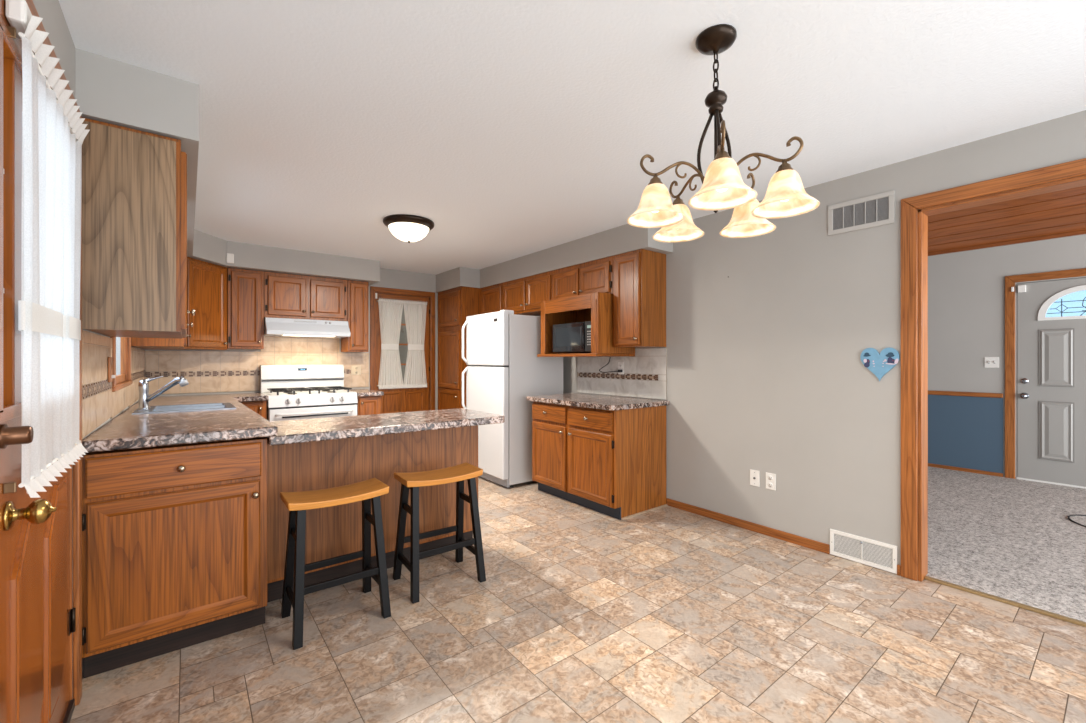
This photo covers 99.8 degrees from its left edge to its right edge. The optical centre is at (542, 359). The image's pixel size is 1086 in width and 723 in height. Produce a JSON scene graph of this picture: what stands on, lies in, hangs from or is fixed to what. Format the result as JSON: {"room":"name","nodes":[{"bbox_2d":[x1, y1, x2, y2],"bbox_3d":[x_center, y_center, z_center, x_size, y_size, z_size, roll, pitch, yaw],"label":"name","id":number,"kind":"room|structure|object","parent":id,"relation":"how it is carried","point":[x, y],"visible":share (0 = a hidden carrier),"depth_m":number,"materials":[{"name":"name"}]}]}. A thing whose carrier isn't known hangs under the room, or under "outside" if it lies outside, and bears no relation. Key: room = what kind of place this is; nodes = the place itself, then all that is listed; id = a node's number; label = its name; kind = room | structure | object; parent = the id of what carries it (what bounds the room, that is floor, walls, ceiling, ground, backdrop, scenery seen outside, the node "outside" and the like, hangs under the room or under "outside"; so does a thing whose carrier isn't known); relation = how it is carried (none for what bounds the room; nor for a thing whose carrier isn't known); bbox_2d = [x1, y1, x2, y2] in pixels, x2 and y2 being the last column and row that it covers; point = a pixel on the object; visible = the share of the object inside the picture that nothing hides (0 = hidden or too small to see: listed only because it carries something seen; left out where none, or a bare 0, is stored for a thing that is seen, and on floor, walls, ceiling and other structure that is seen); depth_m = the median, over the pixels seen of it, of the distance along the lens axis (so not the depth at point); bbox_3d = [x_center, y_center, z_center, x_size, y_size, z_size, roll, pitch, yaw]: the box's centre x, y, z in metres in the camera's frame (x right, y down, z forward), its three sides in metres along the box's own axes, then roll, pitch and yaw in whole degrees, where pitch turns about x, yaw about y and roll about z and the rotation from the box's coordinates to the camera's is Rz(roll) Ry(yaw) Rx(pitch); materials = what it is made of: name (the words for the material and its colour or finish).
{"room":"kitchen","nodes":[
{"label":"kitchen","id":0,"kind":"room"},
{"bbox_2d":[32,0,143,676],"bbox_3d":[-1.620,0.050,1.445,0.120,2.440,7.470,0,0,-38],"label":"wall","id":1,"kind":"structure","parent":0,"point":[54,23],"depth_m":1.54,"materials":[{"name":"paint"}]},
{"bbox_2d":[0,0,75,722],"bbox_3d":[-1.419,0.203,1.310,0.121,2.126,0.932,0,0,-38],"label":"door","id":2,"kind":"structure","parent":1,"relation":"in","point":[37,620],"depth_m":1.13,"materials":[{"name":"brown wood"}]},
{"bbox_2d":[5,0,31,39],"bbox_3d":[-1.264,-0.825,1.107,0.034,0.060,0.100,0,0,-38],"label":"sensor","id":3,"kind":"object","parent":2,"relation":"attached to","point":[18,14],"visible":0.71,"depth_m":1.07,"materials":[{"name":"white plastic"}]},
{"bbox_2d":[6,25,76,141],"bbox_3d":[-1.460,-0.763,1.356,0.033,0.024,0.743,0,0,-38],"label":"curtain rod","id":4,"kind":"object","parent":2,"relation":"attached to","point":[12,30],"visible":0.37,"depth_m":1.13,"materials":[{"name":"white"}]},
{"bbox_2d":[18,16,72,497],"bbox_3d":[-1.355,-0.248,1.255,0.045,1.160,0.445,0,0,-38],"label":"door curtain","id":5,"kind":"object","parent":4,"relation":"hanging from","point":[40,316],"visible":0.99,"depth_m":1.21,"materials":[{"name":"white fabric"}]},
{"bbox_2d":[62,99,89,464],"bbox_3d":[-1.579,-0.248,1.543,0.045,1.160,0.295,0,0,-38],"label":"door curtain","id":6,"kind":"object","parent":4,"relation":"hanging from","point":[72,186],"visible":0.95,"depth_m":1.50,"materials":[{"name":"white fabric"}]},
{"bbox_2d":[3,440,80,493],"bbox_3d":[-1.460,0.297,1.356,0.033,0.024,0.743,0,0,-38],"label":"curtain rod","id":7,"kind":"object","parent":2,"relation":"attached to","point":[10,487],"visible":0.59,"depth_m":1.06,"materials":[{"name":"white"}]},
{"bbox_2d":[25,0,81,705],"bbox_3d":[-1.422,0.172,1.304,0.018,2.195,1.055,0,0,-38],"label":"trim","id":8,"kind":"structure","parent":1,"relation":"attached to","point":[77,468],"depth_m":1.68,"materials":[{"name":"brown wood"}]},
{"bbox_2d":[70,464,72,699],"bbox_3d":[-1.477,0.200,1.261,0.120,2.140,0.945,0,0,-38],"label":"trim","id":9,"kind":"structure","parent":1,"relation":"attached to","point":[71,466],"depth_m":1.66,"materials":[{"name":"brown wood"}]},
{"bbox_2d":[82,330,144,438],"bbox_3d":[-2.812,0.107,3.081,0.010,0.451,3.407,0,0,-38],"label":"tile backsplash","id":10,"kind":"structure","parent":1,"relation":"attached to","point":[99,403],"depth_m":2.15,"materials":[{"name":"beige tile"}]},
{"bbox_2d":[108,357,114,381],"bbox_3d":[-2.246,0.050,2.383,0.023,0.130,0.090,0,0,-38],"label":"switch plate","id":11,"kind":"object","parent":10,"relation":"attached to","point":[111,376],"visible":1,"depth_m":2.35,"materials":[{"name":"brown"}]},
{"bbox_2d":[110,337,132,391],"bbox_3d":[-2.668,-0.308,2.865,0.072,0.963,1.000,0,0,-38],"label":"window","id":12,"kind":"structure","parent":1,"relation":"in","point":[124,377],"depth_m":3.15,"materials":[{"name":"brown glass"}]},
{"bbox_2d":[82,117,194,338],"bbox_3d":[-1.910,-0.521,2.208,0.356,0.807,0.968,0,0,-38],"label":"upper cabinet","id":13,"kind":"object","parent":1,"relation":"attached to","point":[134,182],"visible":0.94,"depth_m":1.82,"materials":[{"name":"brown wood"}]},
{"bbox_2d":[131,334,190,347],"bbox_3d":[-3.070,-0.513,3.696,0.356,0.823,0.705,0,0,-38],"label":"upper cabinet","id":14,"kind":"object","parent":1,"relation":"attached to","point":[135,342],"visible":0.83,"depth_m":3.43,"materials":[{"name":"brown wood"}]},
{"bbox_2d":[140,257,227,349],"bbox_3d":[-3.393,-0.513,4.347,0.646,0.823,0.708,0,0,-38],"label":"upper cabinet","id":15,"kind":"object","parent":1,"relation":"attached to","point":[206,282],"visible":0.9,"depth_m":4.30,"materials":[{"name":"brown wood"}]},
{"bbox_2d":[144,268,437,409],"bbox_3d":[-2.465,0.050,5.597,3.890,2.440,0.120,0,0,-38],"label":"wall","id":16,"kind":"structure","parent":0,"point":[389,278],"depth_m":6.00,"materials":[{"name":"paint"}]},
{"bbox_2d":[227,268,263,349],"bbox_3d":[-3.117,-0.520,4.778,0.310,0.810,0.366,0,0,-38],"label":"upper cabinet","id":17,"kind":"object","parent":16,"relation":"attached to","point":[245,288],"visible":0.94,"depth_m":4.66,"materials":[{"name":"brown wood"}]},
{"bbox_2d":[145,336,368,394],"bbox_3d":[-3.020,-0.045,5.081,2.120,0.770,0.010,0,0,-38],"label":"tile backsplash","id":18,"kind":"structure","parent":16,"relation":"attached to","point":[204,371],"depth_m":4.91,"materials":[{"name":"beige tile"}]},
{"bbox_2d":[351,365,360,374],"bbox_3d":[-2.301,0.125,5.630,0.115,0.115,0.008,0,0,-38],"label":"wall outlet","id":19,"kind":"object","parent":18,"relation":"attached to","point":[355,369],"visible":1,"depth_m":5.63,"materials":[{"name":"beige plastic"}]},
{"bbox_2d":[264,271,346,320],"bbox_3d":[-2.667,-0.685,5.129,0.827,0.480,0.366,0,0,-38],"label":"upper cabinet","id":20,"kind":"object","parent":16,"relation":"attached to","point":[291,296],"visible":0.94,"depth_m":4.98,"materials":[{"name":"brown wood"}]},
{"bbox_2d":[264,317,350,337],"bbox_3d":[-2.631,-0.349,5.082,0.815,0.185,0.463,0,0,-38],"label":"range hood","id":21,"kind":"object","parent":16,"relation":"attached to","point":[284,327],"visible":0.92,"depth_m":4.92,"materials":[{"name":"white metal"}]},
{"bbox_2d":[341,280,368,351],"bbox_3d":[-2.238,-0.510,5.448,0.235,0.830,0.343,0,0,-38],"label":"upper cabinet","id":22,"kind":"object","parent":16,"relation":"attached to","point":[357,291],"visible":0.94,"depth_m":5.34,"materials":[{"name":"brown wood"}]},
{"bbox_2d":[370,286,434,409],"bbox_3d":[-1.827,0.172,6.006,0.874,2.197,0.018,0,0,-38],"label":"trim","id":23,"kind":"structure","parent":16,"relation":"attached to","point":[373,289],"depth_m":5.94,"materials":[{"name":"brown wood"}]},
{"bbox_2d":[376,293,429,413],"bbox_3d":[-1.845,0.205,6.044,0.737,2.110,0.056,0,0,-38],"label":"door","id":24,"kind":"structure","parent":16,"relation":"in","point":[412,399],"depth_m":6.03,"materials":[{"name":"brown wood"}]},
{"bbox_2d":[75,48,672,292],"bbox_3d":[-1.371,-1.050,4.193,3.650,0.240,3.440,0,0,-38],"label":"soffit","id":25,"kind":"structure","parent":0,"point":[107,90],"depth_m":3.86,"materials":[{"name":"paint"}]},
{"bbox_2d":[226,253,233,263],"bbox_3d":[-3.077,-1.000,4.495,0.060,0.096,0.024,0,0,-38],"label":"sensor","id":26,"kind":"object","parent":25,"relation":"attached to","point":[229,257],"visible":1,"depth_m":4.49,"materials":[{"name":"white plastic"}]},
{"bbox_2d":[58,0,1085,274],"bbox_3d":[-0.170,-1.220,2.650,3.890,0.100,7.590,0,0,-38],"label":"ceiling","id":27,"kind":"structure","parent":0,"point":[517,128],"depth_m":2.04,"materials":[{"name":"white paint"}]},
{"bbox_2d":[383,214,433,242],"bbox_3d":[-1.136,-1.081,3.875,0.420,0.178,0.420,0,0,-38],"label":"ceiling light","id":28,"kind":"object","parent":27,"relation":"attached to","point":[405,227],"visible":1,"depth_m":3.76,"materials":[{"name":"white glass"}]},
{"bbox_2d":[627,24,819,242],"bbox_3d":[0.607,-0.838,1.660,0.605,0.664,0.626,0,0,-2],"label":"chandelier","id":29,"kind":"object","parent":27,"relation":"hanging from","point":[723,187],"visible":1,"depth_m":1.61,"materials":[{"name":"beige glass"}]},
{"bbox_2d":[70,466,1085,722],"bbox_3d":[1.746,1.294,3.128,7.500,0.072,9.190,0,0,-38],"label":"floor","id":30,"kind":"structure","parent":0,"point":[580,614],"depth_m":2.11,"materials":[{"name":"tile"}]},
{"bbox_2d":[82,437,266,678],"bbox_3d":[-1.702,0.820,2.162,0.624,0.900,0.618,0,0,-38],"label":"base cabinet","id":31,"kind":"object","parent":30,"relation":"on","point":[174,537],"visible":0.9,"depth_m":1.92,"materials":[{"name":"brown wood"}]},
{"bbox_2d":[240,401,265,418],"bbox_3d":[-3.271,0.836,4.434,0.941,0.868,0.713,0,0,-38],"label":"base cabinet","id":32,"kind":"object","parent":30,"relation":"on","point":[259,407],"visible":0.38,"depth_m":4.43,"materials":[{"name":"brown wood"}]},
{"bbox_2d":[82,393,277,452],"bbox_3d":[-2.439,0.356,3.372,0.953,0.091,3.418,0,0,-38],"label":"countertop","id":33,"kind":"structure","parent":32,"relation":"on","point":[127,430],"depth_m":2.18,"materials":[{"name":"stone"}]},
{"bbox_2d":[136,376,188,410],"bbox_3d":[-2.538,0.214,3.059,0.266,0.221,0.274,0,0,-38],"label":"faucet","id":34,"kind":"object","parent":33,"relation":"on","point":[143,386],"visible":1,"depth_m":3.01,"materials":[{"name":"silver metal"}]},
{"bbox_2d":[132,402,235,413],"bbox_3d":[-2.452,0.413,3.148,0.524,0.184,0.600,0,0,-38],"label":"sink","id":35,"kind":"object","parent":33,"relation":"in","point":[208,406],"visible":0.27,"depth_m":3.16,"materials":[{"name":"metal"}]},
{"bbox_2d":[152,406,226,411],"bbox_3d":[-2.356,0.412,3.057,0.390,0.178,0.250,0,0,-38],"label":"basin","id":36,"kind":"object","parent":35,"relation":"in","point":[198,407],"depth_m":3.13,"materials":[{"name":"silver metal"}]},
{"bbox_2d":[260,365,357,421],"bbox_3d":[-2.536,0.647,4.966,0.846,1.185,0.738,0,0,-38],"label":"gas stove","id":37,"kind":"object","parent":30,"relation":"on","point":[295,392],"visible":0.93,"depth_m":4.93,"materials":[{"name":"white metal"}]},
{"bbox_2d":[262,390,357,407],"bbox_3d":[-2.527,0.411,4.952,0.842,0.118,0.561,0,0,-38],"label":"cooktop","id":38,"kind":"object","parent":37,"relation":"in","point":[322,398],"depth_m":4.77,"materials":[{"name":"white metal"}]},
{"bbox_2d":[280,478,390,649],"bbox_3d":[-1.027,0.956,2.267,0.455,0.629,0.346,0,0,-38],"label":"bar stool","id":39,"kind":"object","parent":30,"relation":"on","point":[369,492],"visible":1,"depth_m":2.24,"materials":[{"name":"brown wood"}]},
{"bbox_2d":[357,396,380,414],"bbox_3d":[-2.113,0.834,5.326,0.257,0.872,0.696,0,0,-38],"label":"base cabinet","id":40,"kind":"object","parent":30,"relation":"on","point":[366,405],"visible":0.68,"depth_m":5.07,"materials":[{"name":"brown wood"}]},
{"bbox_2d":[345,389,383,395],"bbox_3d":[-2.112,0.377,5.331,0.270,0.041,0.728,0,0,-38],"label":"countertop","id":41,"kind":"structure","parent":40,"relation":"on","point":[360,392],"depth_m":5.10,"materials":[{"name":"stone"}]},
{"bbox_2d":[267,425,477,601],"bbox_3d":[-1.046,0.836,2.860,1.260,0.868,0.358,0,0,-38],"label":"base cabinet","id":42,"kind":"object","parent":30,"relation":"on","point":[333,531],"visible":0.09,"depth_m":2.62,"materials":[{"name":"brown wood"}]},
{"bbox_2d":[266,408,503,445],"bbox_3d":[-0.938,0.378,2.755,1.303,0.044,0.620,0,0,-38],"label":"countertop","id":43,"kind":"structure","parent":42,"relation":"on","point":[331,428],"depth_m":2.60,"materials":[{"name":"stone"}]},
{"bbox_2d":[393,462,485,603],"bbox_3d":[-0.602,0.956,2.643,0.455,0.629,0.346,0,0,-35],"label":"bar stool","id":44,"kind":"object","parent":30,"relation":"on","point":[412,481],"visible":1,"depth_m":2.62,"materials":[{"name":"brown wood"}]},
{"bbox_2d":[438,286,479,409],"bbox_3d":[-1.020,0.171,6.183,0.646,2.198,0.688,0,0,-38],"label":"pantry cabinet","id":45,"kind":"object","parent":30,"relation":"on","point":[455,304],"visible":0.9,"depth_m":5.90,"materials":[{"name":"brown wood"}]},
{"bbox_2d":[462,310,562,487],"bbox_3d":[-0.342,0.389,4.963,0.840,1.762,0.755,0,0,-38],"label":"refrigerator","id":46,"kind":"object","parent":30,"relation":"on","point":[504,368],"visible":0.77,"depth_m":4.62,"materials":[{"name":"white metal"}]},
{"bbox_2d":[532,401,666,519],"bbox_3d":[0.479,0.833,4.202,0.716,0.874,1.088,0,0,-38],"label":"base cabinet","id":47,"kind":"object","parent":30,"relation":"on","point":[607,462],"visible":0.95,"depth_m":3.84,"materials":[{"name":"brown wood"}]},
{"bbox_2d":[526,393,669,410],"bbox_3d":[0.454,0.374,4.232,0.718,0.040,1.200,0,0,-38],"label":"countertop","id":48,"kind":"structure","parent":47,"relation":"on","point":[604,402],"depth_m":4.00,"materials":[{"name":"stone"}]},
{"bbox_2d":[1068,514,1085,526],"bbox_3d":[4.298,1.253,3.398,0.526,0.010,0.530,0,0,-38],"label":"cable","id":49,"kind":"object","parent":30,"relation":"on","point":[1074,514],"visible":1,"depth_m":3.63,"materials":[{"name":"black plastic"}]},
{"bbox_2d":[540,110,1085,573],"bbox_3d":[1.317,-0.730,3.809,0.120,4.000,7.590,0,0,-38],"label":"wall","id":50,"kind":"structure","parent":0,"point":[766,372],"depth_m":3.11,"materials":[{"name":"paint"}]},
{"bbox_2d":[480,283,502,313],"bbox_3d":[-0.523,-0.729,5.788,0.348,0.398,0.535,0,0,-38],"label":"upper cabinet","id":51,"kind":"object","parent":50,"relation":"attached to","point":[491,297],"visible":0.51,"depth_m":5.67,"materials":[{"name":"brown wood"}]},
{"bbox_2d":[503,271,552,315],"bbox_3d":[-0.080,-0.729,5.196,0.376,0.398,0.940,0,0,-38],"label":"upper cabinet","id":52,"kind":"object","parent":50,"relation":"attached to","point":[524,296],"visible":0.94,"depth_m":5.06,"materials":[{"name":"brown wood"}]},
{"bbox_2d":[553,256,612,298],"bbox_3d":[0.471,-0.761,4.489,0.376,0.333,0.847,0,0,-38],"label":"upper cabinet","id":53,"kind":"object","parent":50,"relation":"attached to","point":[594,276],"visible":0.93,"depth_m":4.34,"materials":[{"name":"brown wood"}]},
{"bbox_2d":[537,292,634,356],"bbox_3d":[0.402,-0.312,4.453,0.507,0.560,0.848,0,0,-38],"label":"shelf","id":54,"kind":"object","parent":50,"relation":"attached to","point":[597,307],"visible":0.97,"depth_m":4.18,"materials":[{"name":"brown wood"}]},
{"bbox_2d":[553,321,621,372],"bbox_3d":[0.439,-0.114,4.436,0.461,0.481,0.610,0,0,-38],"label":"microwave","id":55,"kind":"object","parent":54,"relation":"in","point":[575,337],"visible":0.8,"depth_m":4.33,"materials":[{"name":"black plastic"}]},
{"bbox_2d":[577,348,666,399],"bbox_3d":[0.725,0.120,4.463,0.010,0.456,1.160,0,0,-38],"label":"tile backsplash","id":56,"kind":"structure","parent":50,"relation":"attached to","point":[645,374],"depth_m":4.33,"materials":[{"name":"beige tile"}]},
{"bbox_2d":[618,362,623,373],"bbox_3d":[0.753,0.080,4.412,0.008,0.118,0.072,0,0,-38],"label":"wall outlet","id":57,"kind":"object","parent":56,"relation":"attached to","point":[620,364],"visible":1,"depth_m":4.41,"materials":[{"name":"white plastic"}]},
{"bbox_2d":[613,249,665,347],"bbox_3d":[0.833,-0.521,4.024,0.377,0.813,0.325,0,0,-38],"label":"upper cabinet","id":58,"kind":"object","parent":50,"relation":"attached to","point":[639,276],"visible":1,"depth_m":3.92,"materials":[{"name":"brown wood"}]},
{"bbox_2d":[750,469,759,486],"bbox_3d":[1.565,0.874,3.382,0.014,0.118,0.072,0,0,-38],"label":"cable plate","id":59,"kind":"object","parent":50,"relation":"attached to","point":[754,474],"visible":1,"depth_m":3.38,"materials":[{"name":"white plastic"}]},
{"bbox_2d":[766,472,775,490],"bbox_3d":[1.640,0.874,3.290,0.008,0.118,0.072,0,0,-38],"label":"wall outlet","id":60,"kind":"object","parent":50,"relation":"attached to","point":[770,477],"visible":1,"depth_m":3.29,"materials":[{"name":"white plastic"}]},
{"bbox_2d":[666,498,900,575],"bbox_3d":[1.594,1.239,3.344,0.014,0.062,1.663,0,0,-38],"label":"baseboard","id":61,"kind":"structure","parent":50,"relation":"attached to","point":[795,539],"depth_m":3.36,"materials":[{"name":"brown wood"}]},
{"bbox_2d":[828,190,894,235],"bbox_3d":[1.978,-0.911,2.854,0.010,0.193,0.356,0,0,-38],"label":"air vent","id":62,"kind":"object","parent":50,"relation":"in","point":[878,209],"visible":1,"depth_m":2.84,"materials":[{"name":"grey metal"}]},
{"bbox_2d":[830,529,896,573],"bbox_3d":[1.981,1.184,2.841,0.022,0.164,0.358,0,0,-38],"label":"air vent","id":63,"kind":"object","parent":50,"relation":"in","point":[877,554],"visible":1,"depth_m":2.83,"materials":[{"name":"white metal"}]},
{"bbox_2d":[860,347,899,380],"bbox_3d":[2.039,0.027,2.770,0.016,0.204,0.198,0,0,-38],"label":"plaque","id":64,"kind":"object","parent":50,"relation":"attached to","point":[882,363],"visible":1,"depth_m":2.76,"materials":[{"name":"blue"}]},
{"bbox_2d":[901,158,1085,580],"bbox_3d":[2.720,0.164,1.896,0.018,2.213,2.005,0,0,-38],"label":"trim","id":65,"kind":"structure","parent":50,"relation":"attached to","point":[1071,169],"depth_m":2.63,"materials":[{"name":"brown wood"}]},
{"bbox_2d":[918,175,1085,581],"bbox_3d":[2.774,0.203,1.939,0.128,2.135,1.849,0,0,-38],"label":"trim","id":66,"kind":"structure","parent":50,"relation":"attached to","point":[923,214],"depth_m":2.62,"materials":[{"name":"brown wood"}]},
{"bbox_2d":[924,576,1085,626],"bbox_3d":[2.780,1.262,1.932,0.030,0.016,1.831,0,0,-38],"label":"trim","id":67,"kind":"structure","parent":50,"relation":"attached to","point":[1003,600],"depth_m":2.37,"materials":[{"name":"beige"}]},
{"bbox_2d":[928,234,1085,478],"bbox_3d":[5.205,-0.010,4.688,0.126,2.560,7.400,0,0,-38],"label":"wall","id":68,"kind":"structure","parent":0,"point":[966,289],"depth_m":5.10,"materials":[{"name":"paint"}]},
{"bbox_2d":[928,390,1002,397],"bbox_3d":[3.910,0.384,6.237,0.025,0.048,3.365,0,0,-38],"label":"trim","id":69,"kind":"structure","parent":68,"relation":"attached to","point":[950,393],"depth_m":5.13,"materials":[{"name":"brown wood"}]},
{"bbox_2d":[928,463,1002,476],"bbox_3d":[3.913,1.239,6.239,0.018,0.038,3.365,0,0,-38],"label":"baseboard","id":70,"kind":"structure","parent":68,"relation":"attached to","point":[929,464],"depth_m":5.14,"materials":[{"name":"brown wood"}]},
{"bbox_2d":[984,357,998,367],"bbox_3d":[4.891,0.025,4.983,0.018,0.118,0.115,0,0,-38],"label":"switch plate","id":71,"kind":"object","parent":68,"relation":"attached to","point":[989,362],"visible":1,"depth_m":4.99,"materials":[{"name":"white plastic"}]},
{"bbox_2d":[928,230,1085,255],"bbox_3d":[5.151,-1.248,4.646,0.022,0.035,7.400,0,0,-38],"label":"trim","id":72,"kind":"structure","parent":68,"relation":"attached to","point":[1083,231],"depth_m":4.86,"materials":[{"name":"brown wood"}]},
{"bbox_2d":[1005,268,1085,478],"bbox_3d":[5.306,0.186,4.450,0.018,2.168,1.146,0,0,-38],"label":"trim","id":73,"kind":"structure","parent":68,"relation":"attached to","point":[1010,281],"depth_m":4.86,"materials":[{"name":"brown wood"}]},
{"bbox_2d":[1017,277,1085,488],"bbox_3d":[5.309,0.224,4.452,0.132,2.067,0.970,0,0,-38],"label":"door","id":74,"kind":"structure","parent":68,"relation":"in","point":[1051,351],"depth_m":4.64,"materials":[{"name":"grey"}]},
{"bbox_2d":[1018,285,1025,292],"bbox_3d":[5.027,-0.748,4.797,0.028,0.075,0.060,0,0,-38],"label":"sensor","id":75,"kind":"object","parent":74,"relation":"attached to","point":[1021,288],"visible":1,"depth_m":4.79,"materials":[{"name":"white plastic"}]},
{"bbox_2d":[928,186,1085,252],"bbox_3d":[3.775,-2.052,3.575,3.710,1.606,7.400,0,0,-38],"label":"ceiling","id":76,"kind":"structure","parent":0,"point":[1062,211],"depth_m":4.63,"materials":[{"name":"brown wood"}]},
{"bbox_3d":[-1.842,-0.748,6.010,0.678,0.024,0.034,0,0,-38],"label":"curtain rod","id":77,"kind":"object","parent":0,"visible":0},
{"bbox_2d":[378,297,403,389],"bbox_3d":[-1.954,-0.209,5.894,0.330,1.168,0.045,0,0,-38],"label":"door curtain","id":78,"kind":"object","parent":77,"relation":"hanging from","point":[390,312],"visible":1,"depth_m":5.89,"materials":[{"name":"white fabric"}]},
{"bbox_2d":[403,300,426,388],"bbox_3d":[-1.698,-0.209,6.093,0.330,1.168,0.045,0,0,-38],"label":"door curtain","id":79,"kind":"object","parent":77,"relation":"hanging from","point":[415,313],"visible":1,"depth_m":6.10,"materials":[{"name":"white fabric"}]},
{"label":"outside","id":80,"kind":"structure","parent":0,"visible":0},
{"bbox_2d":[399,305,407,382],"bbox_3d":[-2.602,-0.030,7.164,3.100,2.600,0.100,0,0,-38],"label":"window","id":81,"kind":"structure","parent":80,"point":[403,349],"depth_m":7.37,"materials":[{"name":"grey"}]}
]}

